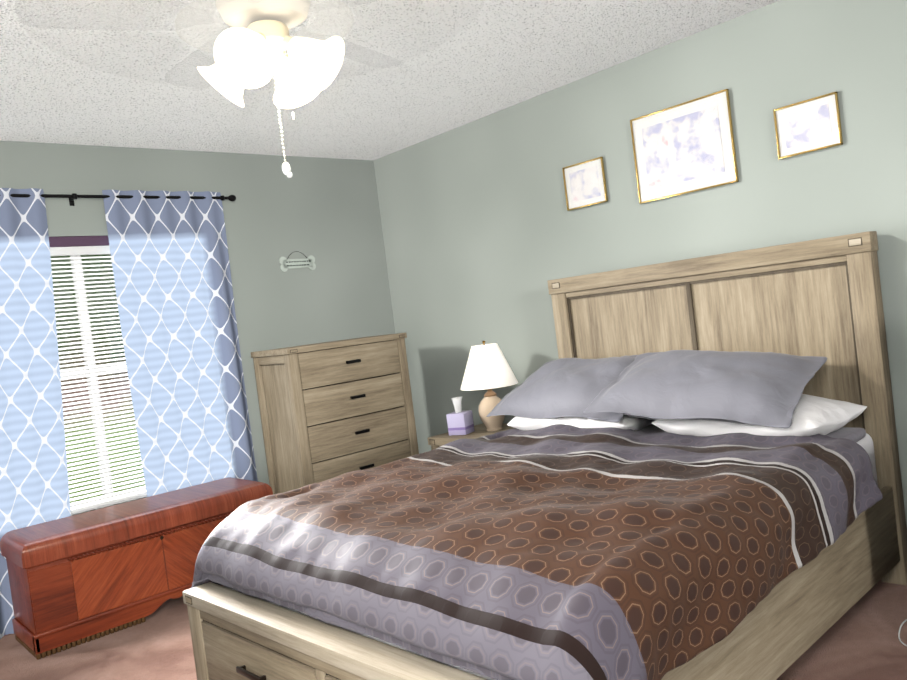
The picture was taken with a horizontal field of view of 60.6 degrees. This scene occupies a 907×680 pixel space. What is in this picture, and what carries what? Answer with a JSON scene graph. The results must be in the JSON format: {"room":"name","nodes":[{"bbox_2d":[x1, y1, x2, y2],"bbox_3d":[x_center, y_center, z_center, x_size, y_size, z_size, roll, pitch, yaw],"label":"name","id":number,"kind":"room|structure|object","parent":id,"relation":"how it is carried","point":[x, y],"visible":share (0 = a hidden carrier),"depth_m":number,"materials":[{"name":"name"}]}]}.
{"room":"bedroom","nodes":[
{"label":"bedroom","id":0,"kind":"room"},
{"bbox_2d":[0,141,395,514],"bbox_3d":[-2.086,0.194,4.090,4.410,2.440,0.140,-9,2,-42],"label":"wall","id":1,"kind":"structure","parent":0,"point":[328,210],"depth_m":4.87,"materials":[{"name":"paint"}]},
{"bbox_2d":[52,254,146,515],"bbox_3d":[-1.948,0.179,4.191,1.350,1.470,0.105,-9,2,-42],"label":"window","id":2,"kind":"structure","parent":1,"relation":"in","point":[81,306],"depth_m":4.19,"materials":[{"name":"white plastic"}]},
{"bbox_2d":[49,236,146,513],"bbox_3d":[-1.926,0.165,4.164,1.346,1.445,0.033,-9,2,-42],"label":"window blinds","id":3,"kind":"object","parent":2,"relation":"attached to","point":[77,245],"visible":0.27,"depth_m":4.16,"materials":[{"name":"white plastic"}]},
{"bbox_2d":[0,188,257,638],"bbox_3d":[-1.857,0.287,4.130,1.798,2.173,0.093,-9,2,-42],"label":"curtains","id":4,"kind":"object","parent":1,"relation":"attached to","point":[173,283],"visible":0.69,"depth_m":4.27,"materials":[{"name":"blue fabric"}]},
{"bbox_2d":[279,251,315,271],"bbox_3d":[-1.007,-0.509,5.008,0.261,0.128,0.009,-9,2,-42],"label":"sign","id":5,"kind":"object","parent":1,"relation":"attached to","point":[287,264],"visible":1,"depth_m":5.00,"materials":[{"name":"grey paint"}]},
{"bbox_2d":[0,0,778,160],"bbox_3d":[-0.644,-1.220,2.254,4.700,0.120,4.960,-9,2,-42],"label":"ceiling","id":6,"kind":"structure","parent":0,"point":[464,62],"depth_m":3.47,"materials":[{"name":"white paint"}]},
{"bbox_2d":[17,0,401,177],"bbox_3d":[-0.542,-0.822,2.313,1.340,0.697,1.340,-9,2,-42],"label":"ceiling fan","id":7,"kind":"object","parent":6,"relation":"hanging from","point":[253,44],"visible":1,"depth_m":2.26,"materials":[{"name":"white"}]},
{"bbox_2d":[0,579,906,679],"bbox_3d":[-0.330,1.320,2.331,4.700,0.120,4.960,-9,2,-42],"label":"floor","id":8,"kind":"structure","parent":0,"point":[859,640],"depth_m":3.14,"materials":[{"name":"carpet"}]},
{"bbox_2d":[0,477,272,659],"bbox_3d":[-1.553,1.102,3.976,1.234,0.515,0.415,-9,2,-42],"label":"cedar chest","id":9,"kind":"object","parent":8,"relation":"on","point":[79,579],"visible":0.69,"depth_m":3.68,"materials":[{"name":"brown wood"}]},
{"bbox_2d":[251,333,418,494],"bbox_3d":[-0.691,0.615,4.869,0.874,1.215,0.454,-9,2,-42],"label":"dresser","id":10,"kind":"object","parent":8,"relation":"on","point":[331,410],"visible":0.69,"depth_m":4.66,"materials":[{"name":"grey wood"}]},
{"bbox_2d":[427,423,513,449],"bbox_3d":[0.253,0.821,4.449,0.484,0.600,0.604,-9,2,-42],"label":"nightstand","id":11,"kind":"object","parent":8,"relation":"on","point":[436,441],"visible":0.1,"depth_m":4.45,"materials":[{"name":"grey wood"}]},
{"bbox_2d":[446,397,474,435],"bbox_3d":[0.035,0.438,4.494,0.114,0.210,0.114,-6,2,28],"label":"tissue box","id":12,"kind":"object","parent":11,"relation":"on","point":[460,421],"visible":1,"depth_m":4.46,"materials":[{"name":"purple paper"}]},
{"bbox_2d":[460,341,517,430],"bbox_3d":[0.205,0.261,4.479,0.336,0.520,0.336,-9,2,-42],"label":"table lamp","id":13,"kind":"object","parent":11,"relation":"on","point":[488,368],"visible":0.94,"depth_m":4.39,"materials":[{"name":"white fabric"}]},
{"bbox_2d":[182,231,906,679],"bbox_3d":[0.365,0.446,2.894,2.331,1.410,1.851,-9,2,-44],"label":"bed","id":14,"kind":"object","parent":8,"relation":"on","point":[686,469],"visible":1,"depth_m":2.52,"materials":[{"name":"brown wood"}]},
{"bbox_2d":[191,420,882,679],"bbox_3d":[0.209,0.675,2.726,1.826,0.460,1.852,-9,2,-44],"label":"comforter","id":15,"kind":"object","parent":14,"relation":"on","point":[534,549],"depth_m":2.20,"materials":[{"name":"brown fabric"}]},
{"bbox_2d":[486,354,677,422],"bbox_3d":[0.602,0.229,3.773,0.839,0.195,0.541,-5,27,49],"label":"pillow","id":16,"kind":"object","parent":14,"relation":"on","point":[560,391],"depth_m":3.65,"materials":[{"name":"grey fabric"}]},
{"bbox_2d":[583,349,827,428],"bbox_3d":[1.025,0.184,3.198,0.840,0.209,0.562,0,26,40],"label":"pillow","id":17,"kind":"object","parent":14,"relation":"on","point":[675,389],"depth_m":3.06,"materials":[{"name":"grey fabric"}]},
{"bbox_2d":[651,392,867,442],"bbox_3d":[1.223,0.311,3.142,0.459,0.169,0.696,-9,2,-41],"label":"pillow","id":18,"kind":"object","parent":14,"relation":"on","point":[815,419],"depth_m":2.90,"materials":[{"name":"white fabric"}]},
{"bbox_2d":[898,619,906,646],"bbox_3d":[1.741,0.984,2.727,0.565,0.013,0.241,-9,2,-42],"label":"cord","id":19,"kind":"object","parent":8,"relation":"on","point":[904,621],"visible":1,"depth_m":2.68,"materials":[{"name":"white plastic"}]},
{"bbox_2d":[372,0,906,526],"bbox_3d":[1.193,-0.203,3.813,0.140,2.440,4.960,-9,2,-42],"label":"wall","id":20,"kind":"structure","parent":0,"point":[446,250],"depth_m":3.94,"materials":[{"name":"paint"}]},
{"bbox_2d":[562,157,607,210],"bbox_3d":[0.699,-0.829,4.134,0.015,0.235,0.265,-9,2,-42],"label":"picture","id":21,"kind":"object","parent":20,"relation":"attached to","point":[584,183],"visible":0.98,"depth_m":4.13,"materials":[{"name":"white paper"}]},
{"bbox_2d":[630,89,738,203],"bbox_3d":[1.086,-0.907,3.693,0.015,0.420,0.525,-9,2,-42],"label":"picture","id":22,"kind":"object","parent":20,"relation":"attached to","point":[684,148],"visible":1,"depth_m":3.68,"materials":[{"name":"white paper"}]},
{"bbox_2d":[773,92,842,158],"bbox_3d":[1.484,-0.896,3.255,0.015,0.215,0.265,-9,2,-42],"label":"picture","id":23,"kind":"object","parent":20,"relation":"attached to","point":[808,125],"visible":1,"depth_m":3.25,"materials":[{"name":"white paper"}]},
{"label":"outside","id":24,"kind":"structure","parent":0,"visible":0},
{"bbox_2d":[51,254,144,502],"bbox_3d":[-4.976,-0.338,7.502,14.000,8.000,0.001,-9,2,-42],"label":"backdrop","id":25,"kind":"structure","parent":24,"point":[89,301],"depth_m":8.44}
]}

